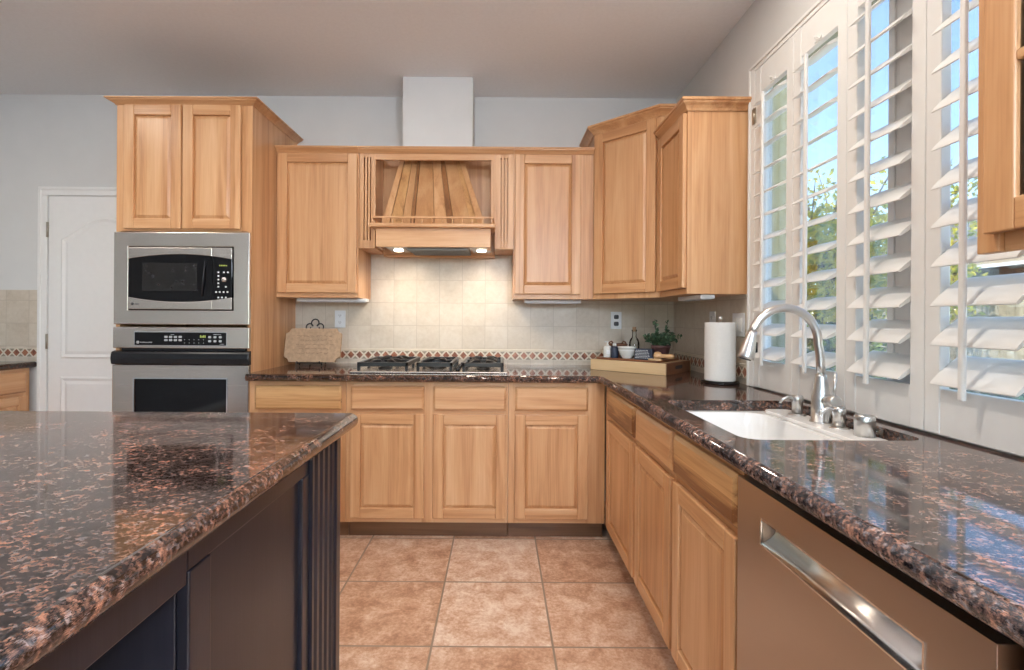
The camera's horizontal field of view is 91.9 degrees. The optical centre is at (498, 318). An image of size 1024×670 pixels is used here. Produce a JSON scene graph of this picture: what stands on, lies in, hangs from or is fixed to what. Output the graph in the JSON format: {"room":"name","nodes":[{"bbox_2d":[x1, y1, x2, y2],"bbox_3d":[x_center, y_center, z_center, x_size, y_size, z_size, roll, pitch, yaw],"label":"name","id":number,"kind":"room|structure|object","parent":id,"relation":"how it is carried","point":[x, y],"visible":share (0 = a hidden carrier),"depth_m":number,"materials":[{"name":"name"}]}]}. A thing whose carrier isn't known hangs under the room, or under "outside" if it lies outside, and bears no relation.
{"room":"kitchen","nodes":[
{"label":"kitchen","id":0,"kind":"room"},
{"bbox_2d":[0,94,675,500],"bbox_3d":[-1.272,-0.146,3.407,5.215,2.715,0.166,0,0,0],"label":"wall","id":1,"kind":"structure","parent":0,"point":[422,308],"depth_m":3.34,"materials":[{"name":"paint"}]},
{"bbox_2d":[0,290,36,360],"bbox_3d":[-3.413,0.043,3.336,0.635,0.480,0.008,0,0,0],"label":"backsplash","id":2,"kind":"structure","parent":1,"relation":"attached to","point":[18,308],"depth_m":3.33,"materials":[{"name":"tile"}]},
{"bbox_2d":[36,187,116,410],"bbox_3d":[-2.646,0.159,3.328,0.904,2.088,0.024,0,0,0],"label":"trim","id":3,"kind":"structure","parent":1,"relation":"attached to","point":[44,193],"depth_m":3.32,"materials":[{"name":"white paint"}]},
{"bbox_2d":[45,196,116,411],"bbox_3d":[-2.656,0.186,3.327,0.800,2.017,0.024,0,0,0],"label":"door","id":4,"kind":"structure","parent":1,"relation":"in","point":[80,231],"depth_m":3.32,"materials":[{"name":"white paint"}]},
{"bbox_2d":[274,145,370,299],"bbox_3d":[-1.112,-0.592,3.165,0.503,0.919,0.332,0,0,0],"label":"upper cabinet","id":5,"kind":"object","parent":1,"relation":"attached to","point":[319,254],"visible":0.99,"depth_m":3.02,"materials":[{"name":"brown wood"}]},
{"bbox_2d":[297,298,368,302],"bbox_3d":[-1.059,-0.119,3.165,0.440,0.024,0.070,0,0,0],"label":"light","id":6,"kind":"object","parent":5,"relation":"attached to","point":[298,299],"visible":1,"depth_m":3.13,"materials":[{"name":"plastic"}]},
{"bbox_2d":[335,310,345,327],"bbox_3d":[-1.068,0.001,3.327,0.072,0.115,0.009,0,0,0],"label":"wall outlet","id":7,"kind":"object","parent":1,"relation":"attached to","point":[340,316],"visible":1,"depth_m":3.33,"materials":[{"name":"plastic"}]},
{"bbox_2d":[358,146,513,258],"bbox_3d":[-0.384,-0.727,3.091,0.948,0.639,0.477,0,0,0],"label":"range hood","id":8,"kind":"object","parent":1,"relation":"attached to","point":[455,202],"visible":1,"depth_m":3.04,"materials":[{"name":"brown wood"}]},
{"bbox_2d":[369,223,495,232],"bbox_3d":[-0.385,-0.541,2.943,0.728,0.024,0.181,0,0,0],"label":"shelf","id":9,"kind":"object","parent":8,"relation":"attached to","point":[380,227],"depth_m":2.87,"materials":[{"name":"brown wood"}]},
{"bbox_2d":[295,255,673,364],"bbox_3d":[-0.092,-0.068,3.336,2.555,0.745,0.008,0,0,0],"label":"backsplash","id":10,"kind":"structure","parent":1,"relation":"attached to","point":[415,303],"depth_m":3.33,"materials":[{"name":"tile"}]},
{"bbox_2d":[512,147,594,300],"bbox_3d":[0.334,-0.582,3.165,0.488,0.919,0.332,0,0,0],"label":"upper cabinet","id":11,"kind":"object","parent":1,"relation":"attached to","point":[552,255],"visible":1,"depth_m":3.02,"materials":[{"name":"brown wood"}]},
{"bbox_2d":[524,300,580,303],"bbox_3d":[0.341,-0.110,3.165,0.360,0.024,0.070,0,0,0],"label":"light","id":12,"kind":"object","parent":11,"relation":"attached to","point":[525,301],"visible":0.98,"depth_m":3.13,"materials":[{"name":"plastic"}]},
{"bbox_2d":[611,312,621,328],"bbox_3d":[0.788,0.010,3.327,0.072,0.115,0.009,0,0,0],"label":"wall outlet","id":13,"kind":"object","parent":1,"relation":"attached to","point":[616,317],"visible":1,"depth_m":3.33,"materials":[{"name":"plastic"}]},
{"bbox_2d":[0,0,754,98],"bbox_3d":[-1.262,-1.603,-0.280,5.215,0.200,7.540,0,0,0],"label":"ceiling","id":14,"kind":"structure","parent":0,"point":[358,48],"depth_m":2.71,"materials":[{"name":"paint"}]},
{"bbox_2d":[403,77,474,146],"bbox_3d":[-0.379,-1.272,3.201,0.433,0.450,0.277,0,0,0],"label":"cover","id":15,"kind":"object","parent":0,"point":[437,111],"depth_m":3.06,"materials":[{"name":"paint"}]},
{"bbox_2d":[339,501,678,669],"bbox_3d":[-1.281,1.272,-0.280,5.215,0.120,7.540,0,0,0],"label":"floor","id":16,"kind":"structure","parent":0,"point":[407,602],"depth_m":2.09,"materials":[{"name":"tile"}]},
{"bbox_2d":[0,368,28,410],"bbox_3d":[-3.418,0.761,2.650,0.610,0.874,1.299,0,0,0],"label":"base cabinet","id":17,"kind":"object","parent":16,"relation":"on","point":[14,384],"visible":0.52,"depth_m":3.19,"materials":[{"name":"brown wood"}]},
{"bbox_2d":[0,361,36,370],"bbox_3d":[-3.417,0.303,2.662,0.629,0.040,1.324,0,0,0],"label":"countertop","id":18,"kind":"structure","parent":17,"relation":"on","point":[4,365],"depth_m":3.22,"materials":[{"name":"brown stone"}]},
{"bbox_2d":[29,437,340,669],"bbox_3d":[-1.207,0.778,0.433,1.416,0.868,2.266,0,0,0],"label":"kitchen island","id":19,"kind":"object","parent":16,"relation":"on","point":[261,591],"visible":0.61,"depth_m":1.03,"materials":[{"name":"black wood"}]},
{"bbox_2d":[0,411,357,669],"bbox_3d":[-1.201,0.320,0.430,1.502,0.045,2.360,0,0,0],"label":"island countertop","id":20,"kind":"structure","parent":19,"relation":"on","point":[94,505],"depth_m":0.86,"materials":[{"name":"brown stone"}]},
{"bbox_2d":[103,96,302,372],"bbox_3d":[-1.745,-0.003,3.018,0.836,2.423,0.642,0,0,0],"label":"tall cabinet","id":21,"kind":"object","parent":16,"relation":"on","point":[185,163],"visible":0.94,"depth_m":2.72,"materials":[{"name":"brown wood"}]},
{"bbox_2d":[110,327,250,411],"bbox_3d":[-1.748,0.409,2.995,0.755,0.729,0.585,0,0,0],"label":"wall oven","id":22,"kind":"object","parent":21,"relation":"in","point":[162,369],"visible":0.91,"depth_m":2.71,"materials":[{"name":"silver metal"}]},
{"bbox_2d":[114,232,250,324],"bbox_3d":[-1.744,-0.223,2.944,0.746,0.508,0.488,0,0,0],"label":"microwave","id":23,"kind":"object","parent":21,"relation":"in","point":[172,278],"visible":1,"depth_m":2.72,"materials":[{"name":"silver metal"}]},
{"bbox_2d":[250,381,348,534],"bbox_3d":[-1.107,0.776,3.010,0.531,0.874,0.620,0,0,0],"label":"base cabinet","id":24,"kind":"object","parent":16,"relation":"on","point":[265,396],"visible":0.22,"depth_m":2.70,"materials":[{"name":"brown wood"}]},
{"bbox_2d":[346,382,507,535],"bbox_3d":[-0.396,0.780,3.010,0.888,0.874,0.620,0,0,0],"label":"base cabinet","id":25,"kind":"object","parent":16,"relation":"on","point":[423,458],"visible":0.95,"depth_m":2.70,"materials":[{"name":"brown wood"}]},
{"bbox_2d":[507,383,604,536],"bbox_3d":[0.316,0.785,3.010,0.531,0.874,0.620,0,0,0],"label":"base cabinet","id":26,"kind":"object","parent":16,"relation":"on","point":[556,431],"visible":0.98,"depth_m":2.70,"materials":[{"name":"brown wood"}]},
{"bbox_2d":[605,386,638,578],"bbox_3d":[0.868,0.789,2.388,0.610,0.874,0.623,0,0,0],"label":"base cabinet","id":27,"kind":"object","parent":16,"relation":"on","point":[621,441],"visible":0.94,"depth_m":2.29,"materials":[{"name":"brown wood"}]},
{"bbox_2d":[634,407,676,650],"bbox_3d":[0.868,0.789,1.851,0.610,0.874,0.446,0,0,0],"label":"base cabinet","id":28,"kind":"object","parent":16,"relation":"on","point":[655,475],"visible":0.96,"depth_m":1.80,"materials":[{"name":"brown wood"}]},
{"bbox_2d":[671,431,747,669],"bbox_3d":[0.868,0.789,1.405,0.610,0.874,0.443,0,0,0],"label":"base cabinet","id":29,"kind":"object","parent":16,"relation":"on","point":[705,490],"visible":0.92,"depth_m":1.37,"materials":[{"name":"brown wood"}]},
{"bbox_2d":[737,475,1023,669],"bbox_3d":[0.844,0.789,0.870,0.562,0.873,0.612,0,0,0],"label":"dishwasher","id":30,"kind":"object","parent":16,"relation":"on","point":[810,596],"visible":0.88,"depth_m":0.85,"materials":[{"name":"silver metal"}]},
{"bbox_3d":[0.868,0.789,0.102,0.610,0.874,0.899,0,0,0],"label":"base cabinet","id":31,"kind":"object","parent":16,"relation":"on","visible":0},
{"bbox_2d":[245,363,1023,646],"bbox_3d":[-0.093,0.324,1.494,2.550,0.040,3.689,0,0,0],"label":"countertop","id":32,"kind":"structure","parent":31,"relation":"on","point":[947,513],"depth_m":0.96,"materials":[{"name":"brown stone"}]},
{"bbox_2d":[296,319,325,365],"bbox_3d":[-1.193,0.146,3.177,0.148,0.298,0.174,0,0,0],"label":"easel","id":33,"kind":"object","parent":32,"relation":"on","point":[319,323],"visible":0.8,"depth_m":3.20,"materials":[{"name":"black metal"}]},
{"bbox_2d":[284,328,341,362],"bbox_3d":[-1.173,0.167,3.127,0.352,0.214,0.066,0,0,0],"label":"stone plaque","id":34,"kind":"object","parent":33,"relation":"on","point":[307,345],"visible":1,"depth_m":3.12,"materials":[{"name":"beige stone"}]},
{"bbox_2d":[349,355,507,373],"bbox_3d":[-0.392,0.267,2.995,0.880,0.070,0.500,0,0,0],"label":"cooktop","id":35,"kind":"object","parent":32,"relation":"in","point":[388,363],"visible":1,"depth_m":2.83,"materials":[{"name":"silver metal"}]},
{"bbox_2d":[591,358,690,375],"bbox_3d":[0.858,0.278,3.005,0.477,0.064,0.360,0,0,42],"label":"wooden box","id":36,"kind":"object","parent":32,"relation":"on","point":[679,366],"visible":0.89,"depth_m":2.85,"materials":[{"name":"brown wood"}]},
{"bbox_2d":[596,356,678,362],"bbox_3d":[0.840,0.239,3.009,0.419,0.012,0.318,0,0,42],"label":"serving board","id":37,"kind":"object","parent":36,"relation":"on","point":[598,357],"visible":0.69,"depth_m":2.88,"materials":[{"name":"brown wood"}]},
{"bbox_2d":[603,341,610,356],"bbox_3d":[0.661,0.184,3.013,0.049,0.096,0.051,0,0,0],"label":"lotion bottle","id":38,"kind":"object","parent":37,"relation":"on","point":[606,349],"visible":0.94,"depth_m":2.99,"materials":[{"name":"white plastic"}]},
{"bbox_2d":[610,343,618,357],"bbox_3d":[0.694,0.189,2.971,0.047,0.086,0.047,0,0,0],"label":"bottle","id":39,"kind":"object","parent":37,"relation":"on","point":[614,349],"visible":0.99,"depth_m":2.95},
{"bbox_2d":[608,341,627,356],"bbox_3d":[0.736,0.182,3.075,0.128,0.098,0.090,0,0,0],"label":"basket","id":40,"kind":"object","parent":37,"relation":"on","point":[609,343],"visible":0.2,"depth_m":3.06,"materials":[{"name":"brown wicker"}]},
{"bbox_2d":[618,346,636,358],"bbox_3d":[0.758,0.198,2.933,0.109,0.068,0.109,0,0,0],"label":"bowl","id":41,"kind":"object","parent":37,"relation":"on","point":[627,352],"visible":0.97,"depth_m":2.90,"materials":[{"name":"white ceramic"}]},
{"bbox_2d":[629,327,639,357],"bbox_3d":[0.824,0.140,3.016,0.063,0.186,0.063,0,0,0],"label":"glass bottle","id":42,"kind":"object","parent":37,"relation":"on","point":[633,328],"visible":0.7,"depth_m":3.02,"materials":[{"name":"clear glass"}]},
{"bbox_2d":[634,348,653,359],"bbox_3d":[0.837,0.202,2.851,0.104,0.062,0.052,0,0,33],"label":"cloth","id":43,"kind":"object","parent":37,"relation":"on","point":[640,353],"visible":0.96,"depth_m":2.83,"materials":[{"name":"blue fabric"}]},
{"bbox_2d":[635,350,648,357],"bbox_3d":[0.820,0.201,2.833,0.082,0.045,0.003,0,0,33],"label":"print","id":44,"kind":"object","parent":43,"relation":"attached to","point":[638,353],"depth_m":2.83},
{"bbox_2d":[643,319,681,358],"bbox_3d":[0.960,0.118,2.929,0.203,0.232,0.218,0,0,37],"label":"potted plant","id":45,"kind":"object","parent":37,"relation":"on","point":[659,342],"visible":1,"depth_m":2.91,"materials":[{"name":"green plant"}]},
{"bbox_2d":[653,352,674,358],"bbox_3d":[0.931,0.210,2.791,0.120,0.048,0.048,0,0,42],"label":"pestle","id":46,"kind":"object","parent":37,"relation":"on","point":[657,355],"visible":0.95,"depth_m":2.79,"materials":[{"name":"brown wood"}]},
{"bbox_2d":[700,316,739,384],"bbox_3d":[1.074,0.148,2.405,0.176,0.327,0.176,0,0,0],"label":"paper towel holder","id":47,"kind":"object","parent":32,"relation":"on","point":[704,381],"visible":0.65,"depth_m":2.35,"materials":[{"name":"black metal"}]},
{"bbox_2d":[704,322,735,381],"bbox_3d":[1.074,0.157,2.405,0.141,0.280,0.141,0,0,0],"label":"paper towel roll","id":48,"kind":"object","parent":47,"relation":"on","point":[719,337],"visible":1,"depth_m":2.35,"materials":[{"name":"paper"}]},
{"bbox_2d":[685,409,887,440],"bbox_3d":[0.865,0.421,1.580,0.524,0.290,0.670,0,0,0],"label":"sink","id":49,"kind":"object","parent":32,"relation":"in","point":[769,424],"depth_m":1.73,"materials":[{"name":"ceramic"}]},
{"bbox_2d":[779,395,806,416],"bbox_3d":[1.039,0.305,1.752,0.089,0.070,0.056,0,0,0],"label":"soap dispenser","id":50,"kind":"object","parent":49,"relation":"on","point":[797,401],"visible":1,"depth_m":1.74,"materials":[{"name":"silver metal"}]},
{"bbox_2d":[818,406,849,429],"bbox_3d":[1.041,0.306,1.540,0.089,0.067,0.056,0,0,0],"label":"soap dispenser","id":51,"kind":"object","parent":49,"relation":"on","point":[838,412],"visible":1,"depth_m":1.53,"materials":[{"name":"silver metal"}]},
{"bbox_2d":[737,304,841,423],"bbox_3d":[0.940,0.145,1.609,0.307,0.389,0.109,0,0,0],"label":"faucet","id":52,"kind":"object","parent":32,"relation":"on","point":[821,398],"visible":0.99,"depth_m":1.62,"materials":[{"name":"silver metal"}]},
{"bbox_2d":[673,0,1023,457],"bbox_3d":[1.220,-0.130,-0.280,0.102,2.715,7.240,0,0,0],"label":"wall","id":53,"kind":"structure","parent":0,"point":[725,72],"depth_m":2.51,"materials":[{"name":"paint"}]},
{"bbox_2d":[579,103,677,301],"bbox_3d":[0.863,-0.645,3.009,0.651,1.051,0.642,0,0,0],"label":"upper cabinet","id":54,"kind":"object","parent":53,"relation":"attached to","point":[625,198],"visible":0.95,"depth_m":2.86,"materials":[{"name":"brown wood"}]},
{"bbox_2d":[653,96,751,296],"bbox_3d":[1.016,-0.575,2.512,0.335,0.914,0.434,0,0,0],"label":"upper cabinet","id":55,"kind":"object","parent":53,"relation":"attached to","point":[703,141],"visible":0.98,"depth_m":2.34,"materials":[{"name":"brown wood"}]},
{"bbox_2d":[678,294,714,300],"bbox_3d":[0.996,-0.106,2.510,0.070,0.024,0.300,0,0,0],"label":"light","id":56,"kind":"object","parent":55,"relation":"attached to","point":[701,296],"visible":1,"depth_m":2.41,"materials":[{"name":"plastic"}]},
{"bbox_2d":[674,294,746,384],"bbox_3d":[1.180,0.090,2.827,0.008,0.445,1.010,0,0,0],"label":"backsplash","id":57,"kind":"structure","parent":53,"relation":"attached to","point":[690,317],"depth_m":2.90,"materials":[{"name":"tile"}]},
{"bbox_2d":[709,311,715,321],"bbox_3d":[1.172,0.015,2.720,0.009,0.115,0.072,0,0,0],"label":"wall outlet","id":58,"kind":"object","parent":53,"relation":"attached to","point":[712,314],"visible":0.49,"depth_m":2.71,"materials":[{"name":"plastic"}]},
{"bbox_2d":[732,313,744,336],"bbox_3d":[1.172,0.028,2.425,0.008,0.115,0.118,0,0,0],"label":"light switch","id":59,"kind":"object","parent":53,"relation":"attached to","point":[738,318],"visible":0.8,"depth_m":2.40,"materials":[{"name":"plastic"}]},
{"bbox_2d":[746,0,828,386],"bbox_3d":[1.175,-0.428,1.659,0.026,1.478,1.318,0,0,0],"label":"trim","id":60,"kind":"structure","parent":53,"relation":"attached to","point":[819,4],"depth_m":2.28,"materials":[{"name":"white wood"}]},
{"bbox_2d":[765,0,1023,400],"bbox_3d":[1.243,-0.424,1.666,0.052,1.455,1.292,0,0,0],"label":"window","id":61,"kind":"structure","parent":53,"relation":"in","point":[899,37],"depth_m":1.62,"materials":[{"name":"glass"}]},
{"bbox_2d":[751,35,793,395],"bbox_3d":[1.175,-0.413,2.127,0.115,1.440,0.314,0,0,0],"label":"plantation shutter","id":62,"kind":"object","parent":61,"relation":"attached to","point":[769,375],"visible":0.83,"depth_m":2.11,"materials":[{"name":"white wood"}]},
{"bbox_2d":[790,0,847,406],"bbox_3d":[1.175,-0.413,1.817,0.115,1.440,0.301,0,0,0],"label":"plantation shutter","id":63,"kind":"object","parent":61,"relation":"attached to","point":[832,17],"visible":0.8,"depth_m":1.81,"materials":[{"name":"white wood"}]},
{"bbox_2d":[845,0,926,430],"bbox_3d":[1.172,-0.413,1.511,0.109,1.440,0.308,0,0,0],"label":"plantation shutter","id":64,"kind":"object","parent":61,"relation":"attached to","point":[903,403],"visible":0.88,"depth_m":1.50,"materials":[{"name":"white wood"}]},
{"bbox_2d":[924,0,1023,456],"bbox_3d":[1.171,-0.413,1.198,0.106,1.440,0.315,0,0,0],"label":"plantation shutter","id":65,"kind":"object","parent":61,"relation":"attached to","point":[994,422],"visible":0.85,"depth_m":1.24,"materials":[{"name":"white wood"}]},
{"bbox_2d":[977,0,1023,254],"bbox_3d":[1.017,-0.569,0.508,0.337,0.901,0.900,0,0,0],"label":"upper cabinet","id":66,"kind":"object","parent":53,"relation":"attached to","point":[1000,219],"visible":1,"depth_m":0.86,"materials":[{"name":"brown wood"}]},
{"label":"outside","id":67,"kind":"structure","parent":0,"visible":0},
{"bbox_3d":[20.683,1.604,12.500,38.615,0.200,55.000,0,0,0],"label":"ground","id":68,"kind":"structure","parent":67,"visible":0},
{"bbox_2d":[1019,301,1023,360],"bbox_3d":[9.027,0.464,8.781,0.060,1.930,9.563,0,0,0],"label":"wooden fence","id":69,"kind":"object","parent":68,"relation":"on","point":[1021,310],"visible":0.02,"depth_m":8.52,"materials":[{"name":"beige wood"}]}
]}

